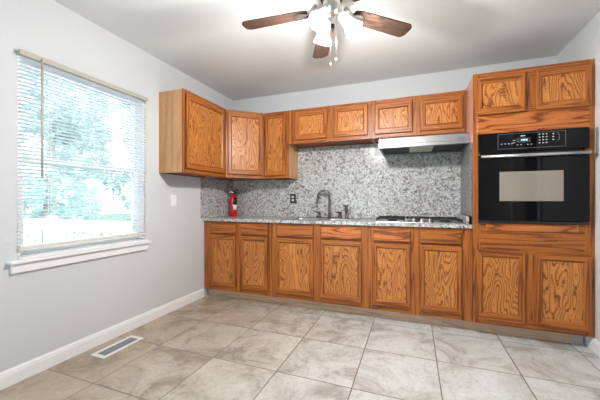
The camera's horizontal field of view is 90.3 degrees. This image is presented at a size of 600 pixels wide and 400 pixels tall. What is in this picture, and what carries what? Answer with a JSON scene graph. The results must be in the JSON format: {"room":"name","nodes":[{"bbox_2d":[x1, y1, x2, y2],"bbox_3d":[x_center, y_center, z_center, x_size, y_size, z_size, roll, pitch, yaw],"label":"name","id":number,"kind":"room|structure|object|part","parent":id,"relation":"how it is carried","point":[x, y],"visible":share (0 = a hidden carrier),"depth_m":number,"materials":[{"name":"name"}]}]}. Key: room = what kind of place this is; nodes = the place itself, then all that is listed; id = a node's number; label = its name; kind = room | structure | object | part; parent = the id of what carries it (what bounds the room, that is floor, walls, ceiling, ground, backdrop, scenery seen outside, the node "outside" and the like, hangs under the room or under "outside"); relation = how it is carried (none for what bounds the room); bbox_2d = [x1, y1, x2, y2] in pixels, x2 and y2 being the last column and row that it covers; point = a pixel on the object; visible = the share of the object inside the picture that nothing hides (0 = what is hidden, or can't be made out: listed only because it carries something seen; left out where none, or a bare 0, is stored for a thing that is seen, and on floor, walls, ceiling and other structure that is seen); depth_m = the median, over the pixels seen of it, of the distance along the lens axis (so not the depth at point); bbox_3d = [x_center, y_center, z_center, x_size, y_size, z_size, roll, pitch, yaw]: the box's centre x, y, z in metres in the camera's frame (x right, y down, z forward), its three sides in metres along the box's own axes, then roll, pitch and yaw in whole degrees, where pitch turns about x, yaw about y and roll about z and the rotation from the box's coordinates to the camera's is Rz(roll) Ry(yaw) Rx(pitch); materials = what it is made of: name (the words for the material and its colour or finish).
{"room":"kitchen","nodes":[
{"label":"kitchen","id":0,"kind":"room"},
{"bbox_2d":[0,0,232,371],"bbox_3d":[-1.886,-0.122,1.646,0.130,2.475,5.200,0,0,21],"label":"wall","id":1,"kind":"structure","parent":0,"point":[43,311],"depth_m":2.26,"materials":[{"name":"paint"}]},
{"bbox_2d":[7,55,150,273],"bbox_3d":[-1.619,-0.243,2.281,0.180,1.372,1.018,0,0,21],"label":"window","id":2,"kind":"structure","parent":1,"relation":"in","point":[51,256],"depth_m":2.24,"materials":[{"name":"white plastic"}]},
{"bbox_3d":[-1.679,-0.578,2.318,0.025,0.662,0.891,0,0,21],"label":"sash","id":3,"kind":"part","parent":2,"relation":"part of","materials":[{"name":"white plastic"}]},
{"bbox_3d":[-1.583,0.366,2.267,0.104,0.034,1.018,0,0,21],"label":"sill","id":4,"kind":"part","parent":2,"relation":"part of","materials":[{"name":"white paint"}]},
{"bbox_3d":[-1.650,0.026,2.306,0.028,0.632,0.891,0,0,21],"label":"sash","id":5,"kind":"part","parent":2,"relation":"part of","materials":[{"name":"white plastic"}]},
{"bbox_2d":[17,49,148,249],"bbox_3d":[-1.553,-0.314,2.270,0.050,1.234,0.949,0,0,21],"label":"window blind","id":6,"kind":"object","parent":2,"relation":"attached to","point":[21,52],"visible":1,"depth_m":2.14,"materials":[{"name":"white plastic"}]},
{"bbox_3d":[-1.670,-0.301,1.993,0.028,1.184,0.002,0,0,21],"label":"ladder cord","id":7,"kind":"part","parent":6,"relation":"part of","materials":[{"name":"white fabric"}]},
{"bbox_3d":[-1.563,0.295,2.273,0.030,0.016,0.935,0,0,21],"label":"rail","id":8,"kind":"part","parent":6,"relation":"part of","materials":[{"name":"white plastic"}]},
{"bbox_3d":[-1.464,-0.301,2.535,0.028,1.184,0.002,0,0,21],"label":"ladder cord","id":9,"kind":"part","parent":6,"relation":"part of","materials":[{"name":"white fabric"}]},
{"bbox_3d":[-1.422,-0.301,2.648,0.028,1.184,0.002,0,0,21],"label":"ladder cord","id":10,"kind":"part","parent":6,"relation":"part of","materials":[{"name":"white fabric"}]},
{"bbox_2d":[0,288,203,389],"bbox_3d":[-1.931,1.066,1.328,0.013,0.100,4.575,0,0,21],"label":"baseboard","id":11,"kind":"structure","parent":1,"relation":"attached to","point":[18,373],"depth_m":2.21,"materials":[{"name":"white paint"}]},
{"bbox_2d":[171,195,175,205],"bbox_3d":[-1.284,-0.004,3.037,0.008,0.116,0.072,0,0,21],"label":"wall plate","id":12,"kind":"object","parent":1,"relation":"attached to","point":[173,197],"visible":1,"depth_m":3.03,"materials":[{"name":"white paint"}]},
{"bbox_2d":[159,88,225,177],"bbox_3d":[-1.085,-0.651,3.117,0.323,0.775,0.663,0,0,21],"label":"upper cabinet","id":13,"kind":"object","parent":1,"relation":"attached to","point":[192,128],"visible":1,"depth_m":2.86,"materials":[{"name":"brown wood"}]},
{"bbox_3d":[-0.968,-0.651,3.072,0.019,0.775,0.663,0,0,21],"label":"frame","id":14,"kind":"part","parent":13,"relation":"part of","materials":[{"name":"brown wood"}]},
{"bbox_3d":[-0.951,-0.651,3.047,0.023,0.695,0.591,0,0,21],"label":"door","id":15,"kind":"part","parent":13,"relation":"part of","materials":[{"name":"brown wood"}]},
{"bbox_3d":[-0.956,-0.651,3.049,0.008,0.587,0.507,0,0,21],"label":"panel","id":16,"kind":"part","parent":13,"relation":"part of","materials":[{"name":"brown wood"}]},
{"bbox_2d":[0,295,599,399],"bbox_3d":[0.370,1.165,0.789,4.977,0.100,5.400,0,0,21],"label":"floor","id":17,"kind":"structure","parent":0,"point":[211,347],"depth_m":2.05,"materials":[{"name":"tile"}]},
{"bbox_2d":[90,335,143,358],"bbox_3d":[-1.387,1.112,2.284,0.140,0.006,0.340,0,0,21],"label":"floor vent","id":18,"kind":"object","parent":17,"relation":"in","point":[118,346],"visible":1,"depth_m":2.26,"materials":[{"name":"metal"}]},
{"bbox_2d":[204,221,272,295],"bbox_3d":[-0.603,0.625,3.593,0.880,0.783,0.627,0,0,21],"label":"base cabinet","id":19,"kind":"object","parent":17,"relation":"on","point":[238,256],"visible":0.88,"depth_m":3.31,"materials":[{"name":"brown wood"}]},
{"bbox_3d":[-0.869,0.675,3.371,0.327,0.578,0.023,0,0,21],"label":"door","id":20,"kind":"part","parent":19,"relation":"part of","materials":[{"name":"brown wood"}]},
{"bbox_3d":[-0.867,0.675,3.376,0.247,0.474,0.008,0,0,21],"label":"panel","id":21,"kind":"part","parent":19,"relation":"part of","materials":[{"name":"brown wood"}]},
{"bbox_3d":[-0.869,0.316,3.371,0.327,0.113,0.023,0,0,21],"label":"drawer","id":22,"kind":"part","parent":19,"relation":"part of","materials":[{"name":"brown wood"}]},
{"bbox_3d":[-0.497,0.675,3.230,0.325,0.578,0.023,0,0,21],"label":"door","id":23,"kind":"part","parent":19,"relation":"part of","materials":[{"name":"brown wood"}]},
{"bbox_3d":[-0.495,0.675,3.236,0.245,0.474,0.008,0,0,21],"label":"panel","id":24,"kind":"part","parent":19,"relation":"part of","materials":[{"name":"brown wood"}]},
{"bbox_3d":[-0.497,0.316,3.230,0.325,0.113,0.023,0,0,21],"label":"drawer","id":25,"kind":"part","parent":19,"relation":"part of","materials":[{"name":"brown wood"}]},
{"bbox_2d":[273,223,367,307],"bbox_3d":[0.275,0.625,3.260,0.993,0.783,0.627,0,0,21],"label":"base cabinet","id":26,"kind":"object","parent":17,"relation":"on","point":[322,263],"visible":0.94,"depth_m":2.95,"materials":[{"name":"brown wood"}]},
{"bbox_3d":[-0.058,0.316,3.064,0.407,0.113,0.023,0,0,21],"label":"drawer","id":27,"kind":"part","parent":26,"relation":"part of","materials":[{"name":"brown wood"}]},
{"bbox_3d":[-0.058,0.675,3.063,0.407,0.578,0.023,0,0,21],"label":"door","id":28,"kind":"part","parent":26,"relation":"part of","materials":[{"name":"brown wood"}]},
{"bbox_3d":[-0.056,0.675,3.069,0.327,0.474,0.008,0,0,21],"label":"panel","id":29,"kind":"part","parent":26,"relation":"part of","materials":[{"name":"brown wood"}]},
{"bbox_2d":[203,216,471,227],"bbox_3d":[0.267,0.216,3.269,2.742,0.030,0.634,0,0,21],"label":"countertop","id":30,"kind":"structure","parent":26,"relation":"on","point":[268,219],"depth_m":2.99,"materials":[{"name":"stone"}]},
{"bbox_2d":[229,189,237,216],"bbox_3d":[-0.851,0.028,3.825,0.112,0.347,0.095,0,0,-12],"label":"fire extinguisher","id":31,"kind":"object","parent":30,"relation":"on","point":[233,198],"visible":0.98,"depth_m":3.79,"materials":[{"name":"red metal"}]},
{"bbox_2d":[283,217,362,220],"bbox_3d":[0.249,0.284,3.255,0.800,0.174,0.435,0,0,21],"label":"sink","id":32,"kind":"object","parent":30,"relation":"in","point":[293,218],"visible":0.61,"depth_m":3.32,"materials":[{"name":"metal"}]},
{"bbox_3d":[0.071,0.285,3.315,0.359,0.173,0.364,0,0,21],"label":"bowl","id":33,"kind":"part","parent":32,"relation":"part of","materials":[{"name":"metal"}]},
{"bbox_3d":[0.421,0.285,3.182,0.359,0.173,0.364,0,0,21],"label":"bowl","id":34,"kind":"part","parent":32,"relation":"part of","materials":[{"name":"metal"}]},
{"bbox_2d":[313,189,342,217],"bbox_3d":[0.328,0.035,3.470,0.340,0.333,0.086,0,0,21],"label":"faucet","id":35,"kind":"object","parent":30,"relation":"on","point":[323,190],"visible":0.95,"depth_m":3.48,"materials":[{"name":"silver metal"}]},
{"bbox_3d":[0.277,0.031,3.493,0.177,0.325,0.043,0,0,10],"label":"spout","id":36,"kind":"part","parent":35,"relation":"part of","materials":[{"name":"silver metal"}]},
{"bbox_2d":[343,205,347,217],"bbox_3d":[0.519,0.123,3.402,0.063,0.156,0.039,0,0,-35],"label":"sprayer","id":37,"kind":"object","parent":30,"relation":"on","point":[345,206],"visible":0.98,"depth_m":3.40,"materials":[{"name":"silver metal"}]},
{"bbox_2d":[376,216,463,223],"bbox_3d":[1.140,0.207,2.898,0.739,0.106,0.490,0,0,21],"label":"gas cooktop","id":38,"kind":"object","parent":30,"relation":"in","point":[395,219],"visible":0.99,"depth_m":2.78,"materials":[{"name":"metal"}]},
{"bbox_3d":[1.142,0.197,2.898,0.736,0.007,0.490,0,0,21],"label":"plate","id":39,"kind":"part","parent":38,"relation":"part of","materials":[{"name":"metal"}]},
{"bbox_3d":[0.395,0.316,2.892,0.404,0.113,0.023,0,0,21],"label":"drawer","id":40,"kind":"part","parent":26,"relation":"part of","materials":[{"name":"brown wood"}]},
{"bbox_3d":[0.395,0.675,2.892,0.404,0.578,0.023,0,0,21],"label":"door","id":41,"kind":"part","parent":26,"relation":"part of","materials":[{"name":"brown wood"}]},
{"bbox_3d":[0.397,0.675,2.897,0.324,0.474,0.008,0,0,21],"label":"panel","id":42,"kind":"part","parent":26,"relation":"part of","materials":[{"name":"brown wood"}]},
{"bbox_2d":[208,288,441,325],"bbox_3d":[0.091,1.068,3.112,2.519,0.097,0.015,0,0,21],"label":"board","id":43,"kind":"object","parent":17,"relation":"on","point":[423,319],"visible":0.64,"depth_m":3.01,"materials":[{"name":"brown wood"}]},
{"bbox_2d":[368,225,471,321],"bbox_3d":[1.144,0.625,2.931,0.862,0.783,0.627,0,0,21],"label":"base cabinet","id":44,"kind":"object","parent":17,"relation":"on","point":[426,271],"visible":0.97,"depth_m":2.63,"materials":[{"name":"brown wood"}]},
{"bbox_3d":[0.834,0.316,2.725,0.328,0.113,0.023,0,0,21],"label":"drawer","id":45,"kind":"part","parent":44,"relation":"part of","materials":[{"name":"brown wood"}]},
{"bbox_3d":[0.834,0.675,2.725,0.328,0.578,0.023,0,0,21],"label":"door","id":46,"kind":"part","parent":44,"relation":"part of","materials":[{"name":"brown wood"}]},
{"bbox_3d":[0.836,0.675,2.731,0.248,0.474,0.008,0,0,21],"label":"panel","id":47,"kind":"part","parent":44,"relation":"part of","materials":[{"name":"brown wood"}]},
{"bbox_3d":[1.216,0.675,2.586,0.248,0.474,0.008,0,0,21],"label":"panel","id":48,"kind":"part","parent":44,"relation":"part of","materials":[{"name":"brown wood"}]},
{"bbox_3d":[1.214,0.316,2.581,0.328,0.113,0.023,0,0,21],"label":"drawer","id":49,"kind":"part","parent":44,"relation":"part of","materials":[{"name":"brown wood"}]},
{"bbox_3d":[1.214,0.675,2.581,0.328,0.578,0.023,0,0,21],"label":"door","id":50,"kind":"part","parent":44,"relation":"part of","materials":[{"name":"brown wood"}]},
{"bbox_2d":[442,318,568,342],"bbox_3d":[1.691,1.067,2.505,0.900,0.097,0.015,0,0,21],"label":"board","id":51,"kind":"object","parent":17,"relation":"on","point":[536,334],"visible":0.64,"depth_m":2.49,"materials":[{"name":"brown wood"}]},
{"bbox_2d":[461,59,594,337],"bbox_3d":[1.911,-0.019,2.631,0.797,2.061,0.660,0,0,21],"label":"tall cabinet","id":52,"kind":"object","parent":17,"relation":"on","point":[541,277],"depth_m":2.34,"materials":[{"name":"brown wood"}]},
{"bbox_3d":[1.550,-0.184,2.794,0.006,0.630,0.586,0,0,21],"label":"wall side panel","id":53,"kind":"part","parent":52,"relation":"part of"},
{"bbox_3d":[1.615,-0.857,2.409,0.246,0.193,0.008,0,0,21],"label":"panel","id":54,"kind":"part","parent":52,"relation":"part of","materials":[{"name":"brown wood"}]},
{"bbox_3d":[1.614,0.684,2.408,0.241,0.452,0.008,0,0,21],"label":"panel","id":55,"kind":"part","parent":52,"relation":"part of","materials":[{"name":"brown wood"}]},
{"bbox_3d":[1.613,-0.857,2.403,0.338,0.309,0.023,0,0,21],"label":"door","id":56,"kind":"part","parent":52,"relation":"part of","materials":[{"name":"brown wood"}]},
{"bbox_3d":[1.612,0.684,2.403,0.333,0.568,0.023,0,0,21],"label":"door","id":57,"kind":"part","parent":52,"relation":"part of","materials":[{"name":"brown wood"}]},
{"bbox_2d":[478,127,591,224],"bbox_3d":[1.885,-0.181,2.561,0.712,0.720,0.637,0,0,21],"label":"wall oven","id":58,"kind":"object","parent":52,"relation":"in","point":[526,177],"visible":1,"depth_m":2.30,"materials":[{"name":"black glass"}]},
{"bbox_3d":[1.796,-0.465,2.328,0.712,0.152,0.029,0,0,21],"label":"control panel","id":59,"kind":"part","parent":58,"relation":"part of","materials":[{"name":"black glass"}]},
{"bbox_3d":[1.989,-0.858,2.266,0.249,0.195,0.008,0,0,21],"label":"panel","id":60,"kind":"part","parent":52,"relation":"part of","materials":[{"name":"brown wood"}]},
{"bbox_3d":[1.990,0.687,2.266,0.245,0.450,0.008,0,0,21],"label":"panel","id":61,"kind":"part","parent":52,"relation":"part of","materials":[{"name":"brown wood"}]},
{"bbox_3d":[1.987,-0.858,2.261,0.341,0.311,0.023,0,0,21],"label":"door","id":62,"kind":"part","parent":52,"relation":"part of","materials":[{"name":"brown wood"}]},
{"bbox_3d":[1.988,0.687,2.260,0.337,0.566,0.023,0,0,21],"label":"door","id":63,"kind":"part","parent":52,"relation":"part of","materials":[{"name":"brown wood"}]},
{"bbox_2d":[569,334,583,344],"bbox_3d":[2.153,1.067,2.329,0.085,0.097,0.015,0,0,21],"label":"board","id":64,"kind":"object","parent":17,"relation":"on","point":[573,339],"visible":0.64,"depth_m":2.32,"materials":[{"name":"grey paint"}]},
{"bbox_2d":[54,0,599,100],"bbox_3d":[0.370,-1.409,0.790,4.977,0.100,5.400,0,0,21],"label":"ceiling","id":65,"kind":"structure","parent":0,"point":[207,41],"depth_m":2.47,"materials":[{"name":"paint"}]},
{"bbox_2d":[242,0,411,66],"bbox_3d":[0.144,-1.051,1.654,1.002,0.614,1.017,0,0,21],"label":"ceiling fan","id":66,"kind":"object","parent":65,"relation":"hanging from","point":[319,20],"visible":1,"depth_m":1.72,"materials":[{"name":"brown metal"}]},
{"bbox_3d":[-0.147,-1.052,1.742,0.395,0.006,0.113,-2,9,15],"label":"blade","id":67,"kind":"part","parent":66,"relation":"part of","materials":[{"name":"brown wood"}]},
{"bbox_3d":[0.103,-0.971,1.579,0.102,0.138,0.129,0,0,21],"label":"lamp shade","id":68,"kind":"part","parent":66,"relation":"part of","materials":[{"name":"white glass"}]},
{"bbox_3d":[0.121,-0.990,1.593,0.043,0.054,0.052,0,0,21],"label":"bulb","id":69,"kind":"part","parent":66,"relation":"part of","materials":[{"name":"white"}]},
{"bbox_3d":[0.134,-0.971,1.760,0.116,0.138,0.120,0,0,21],"label":"lamp shade","id":70,"kind":"part","parent":66,"relation":"part of","materials":[{"name":"white glass"}]},
{"bbox_3d":[0.156,-1.052,1.989,0.113,0.006,0.395,-9,-1,-3],"label":"blade","id":71,"kind":"part","parent":66,"relation":"part of","materials":[{"name":"brown wood"}]},
{"bbox_3d":[0.279,-0.971,1.647,0.130,0.138,0.103,0,0,21],"label":"lamp shade","id":72,"kind":"part","parent":66,"relation":"part of","materials":[{"name":"white glass"}]},
{"bbox_3d":[0.485,-1.052,1.778,0.395,0.006,0.113,2,-10,-21],"label":"blade","id":73,"kind":"part","parent":66,"relation":"part of","materials":[{"name":"brown wood"}]},
{"bbox_2d":[233,56,555,221],"bbox_3d":[0.763,-0.121,3.475,3.787,2.475,0.100,0,0,21],"label":"wall","id":74,"kind":"structure","parent":0,"point":[453,80],"depth_m":3.38,"materials":[{"name":"paint"}]},
{"bbox_2d":[212,109,269,180],"bbox_3d":[-0.721,-0.651,3.659,0.618,0.775,0.607,0,0,21],"label":"upper cabinet","id":75,"kind":"object","parent":74,"relation":"attached to","point":[244,129],"visible":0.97,"depth_m":3.46,"materials":[{"name":"brown wood"}]},
{"bbox_3d":[-0.639,-0.651,3.476,0.441,0.775,0.019,0,0,-23],"label":"frame","id":76,"kind":"part","parent":75,"relation":"part of","materials":[{"name":"brown wood"}]},
{"bbox_3d":[-0.631,-0.655,3.453,0.397,0.708,0.023,0,0,-23],"label":"door","id":77,"kind":"part","parent":75,"relation":"part of","materials":[{"name":"brown wood"}]},
{"bbox_3d":[-0.633,-0.655,3.458,0.313,0.600,0.008,0,0,-23],"label":"panel","id":78,"kind":"part","parent":75,"relation":"part of","materials":[{"name":"brown wood"}]},
{"bbox_2d":[264,111,297,179],"bbox_3d":[-0.232,-0.651,3.624,0.319,0.775,0.324,0,0,21],"label":"upper cabinet","id":79,"kind":"object","parent":74,"relation":"attached to","point":[280,158],"visible":0.98,"depth_m":3.49,"materials":[{"name":"brown wood"}]},
{"bbox_3d":[-0.290,-0.654,3.485,0.263,0.720,0.023,0,0,21],"label":"door","id":80,"kind":"part","parent":79,"relation":"part of","materials":[{"name":"brown wood"}]},
{"bbox_3d":[-0.288,-0.654,3.491,0.187,0.620,0.008,0,0,21],"label":"panel","id":81,"kind":"part","parent":79,"relation":"part of","materials":[{"name":"brown wood"}]},
{"bbox_2d":[289,101,374,148],"bbox_3d":[0.355,-0.844,3.401,0.933,0.390,0.324,0,0,21],"label":"upper cabinet","id":82,"kind":"object","parent":74,"relation":"attached to","point":[343,124],"visible":0.98,"depth_m":3.27,"materials":[{"name":"brown wood"}]},
{"bbox_3d":[0.120,-0.848,3.330,0.374,0.323,0.023,0,0,21],"label":"door","id":83,"kind":"part","parent":82,"relation":"part of","materials":[{"name":"brown wood"}]},
{"bbox_3d":[0.122,-0.848,3.335,0.280,0.205,0.008,0,0,21],"label":"panel","id":84,"kind":"part","parent":82,"relation":"part of","materials":[{"name":"brown wood"}]},
{"bbox_3d":[0.533,-0.848,3.173,0.365,0.323,0.023,0,0,21],"label":"door","id":85,"kind":"part","parent":82,"relation":"part of","materials":[{"name":"brown wood"}]},
{"bbox_3d":[0.535,-0.848,3.178,0.271,0.205,0.008,0,0,21],"label":"panel","id":86,"kind":"part","parent":82,"relation":"part of","materials":[{"name":"brown wood"}]},
{"bbox_2d":[201,144,468,223],"bbox_3d":[0.257,-0.223,3.253,2.736,0.847,0.671,0,0,21],"label":"backsplash","id":87,"kind":"structure","parent":74,"relation":"attached to","point":[428,185],"depth_m":3.45,"materials":[{"name":"stone"}]},
{"bbox_2d":[290,194,295,202],"bbox_3d":[-0.089,-0.027,3.724,0.076,0.116,0.008,0,0,21],"label":"wall outlet","id":88,"kind":"object","parent":87,"relation":"attached to","point":[292,196],"visible":1,"depth_m":3.72,"materials":[{"name":"black plastic"}]},
{"bbox_2d":[371,90,465,142],"bbox_3d":[1.198,-0.844,3.081,0.868,0.390,0.324,0,0,21],"label":"upper cabinet","id":89,"kind":"object","parent":74,"relation":"attached to","point":[445,112],"visible":0.94,"depth_m":2.94,"materials":[{"name":"brown wood"}]},
{"bbox_3d":[0.945,-0.839,3.023,0.271,0.192,0.008,0,0,21],"label":"panel","id":90,"kind":"part","parent":89,"relation":"part of","materials":[{"name":"brown wood"}]},
{"bbox_3d":[0.943,-0.839,3.017,0.365,0.310,0.023,0,0,21],"label":"door","id":91,"kind":"part","parent":89,"relation":"part of","materials":[{"name":"brown wood"}]},
{"bbox_3d":[1.356,-0.839,2.867,0.273,0.192,0.008,0,0,21],"label":"panel","id":92,"kind":"part","parent":89,"relation":"part of","materials":[{"name":"brown wood"}]},
{"bbox_3d":[1.354,-0.839,2.862,0.367,0.310,0.023,0,0,21],"label":"door","id":93,"kind":"part","parent":89,"relation":"part of","materials":[{"name":"brown wood"}]},
{"bbox_2d":[379,131,469,155],"bbox_3d":[1.208,-0.575,2.975,0.774,0.144,0.484,0,0,21],"label":"range hood","id":94,"kind":"object","parent":74,"relation":"attached to","point":[452,141],"visible":1,"depth_m":2.82,"materials":[{"name":"metal"}]},
{"bbox_2d":[556,12,599,341],"bbox_3d":[1.537,-0.122,0.347,0.120,2.475,5.200,0,0,21],"label":"wall","id":95,"kind":"structure","parent":0,"point":[585,45],"depth_m":2.20,"materials":[{"name":"paint"}]},
{"bbox_2d":[584,336,599,356],"bbox_3d":[2.009,1.066,1.777,0.013,0.100,1.160,0,0,21],"label":"baseboard","id":96,"kind":"structure","parent":95,"relation":"attached to","point":[593,344],"depth_m":2.21,"materials":[{"name":"white paint"}]},
{"bbox_2d":[596,127,598,154],"bbox_3d":[2.161,-0.434,2.172,0.008,0.200,0.024,0,0,21],"label":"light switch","id":97,"kind":"object","parent":95,"relation":"attached to","point":[597,128],"visible":1,"depth_m":2.16,"materials":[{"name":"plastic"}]},
{"label":"outside","id":98,"kind":"structure","parent":0,"visible":0},
{"bbox_2d":[70,213,130,235],"bbox_3d":[-16.475,1.972,19.588,39.860,0.100,42.000,0,0,21],"label":"lawn","id":99,"kind":"structure","parent":98,"point":[118,216],"depth_m":32.31,"materials":[{"name":"green plant"}]},
{"bbox_2d":[21,71,90,218],"bbox_3d":[-10.173,-1.881,10.740,4.069,7.617,4.217,0,0,21],"label":"tree","id":100,"kind":"object","parent":99,"relation":"on","point":[28,141],"visible":0.06,"depth_m":10.74,"materials":[{"name":"green plant"}]},
{"bbox_2d":[28,93,104,220],"bbox_3d":[-13.652,-2.318,16.817,5.233,8.494,4.785,0,0,40],"label":"tree","id":101,"kind":"object","parent":99,"relation":"on","point":[97,210],"visible":0.03,"depth_m":17.35,"materials":[{"name":"green plant"}]},
{"bbox_2d":[21,68,113,243],"bbox_3d":[-6.428,-1.150,7.718,3.090,6.156,3.077,0,0,21],"label":"tree","id":102,"kind":"object","parent":99,"relation":"on","point":[59,202],"visible":0.28,"depth_m":7.63,"materials":[{"name":"green plant"}]},
{"bbox_2d":[24,216,130,244],"bbox_3d":[-3.555,1.067,4.196,4.740,1.700,0.175,0,0,21],"label":"deck railing","id":103,"kind":"object","parent":99,"relation":"on","point":[86,223],"visible":0.17,"depth_m":3.95,"materials":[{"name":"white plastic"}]},
{"bbox_3d":[-3.511,1.067,4.228,0.100,1.700,0.084,0,0,21],"label":"post","id":104,"kind":"part","parent":103,"relation":"part of","materials":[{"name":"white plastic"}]},
{"bbox_3d":[-3.570,0.662,4.156,4.740,0.810,0.090,0,0,21],"label":"rail","id":105,"kind":"part","parent":103,"relation":"part of","materials":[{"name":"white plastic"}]},
{"bbox_2d":[93,99,130,209],"bbox_3d":[-7.858,-2.124,15.349,3.717,8.104,4.694,0,0,21],"label":"tree","id":106,"kind":"object","parent":99,"relation":"on","point":[113,190],"visible":0.06,"depth_m":14.16,"materials":[{"name":"green plant"}]}
]}

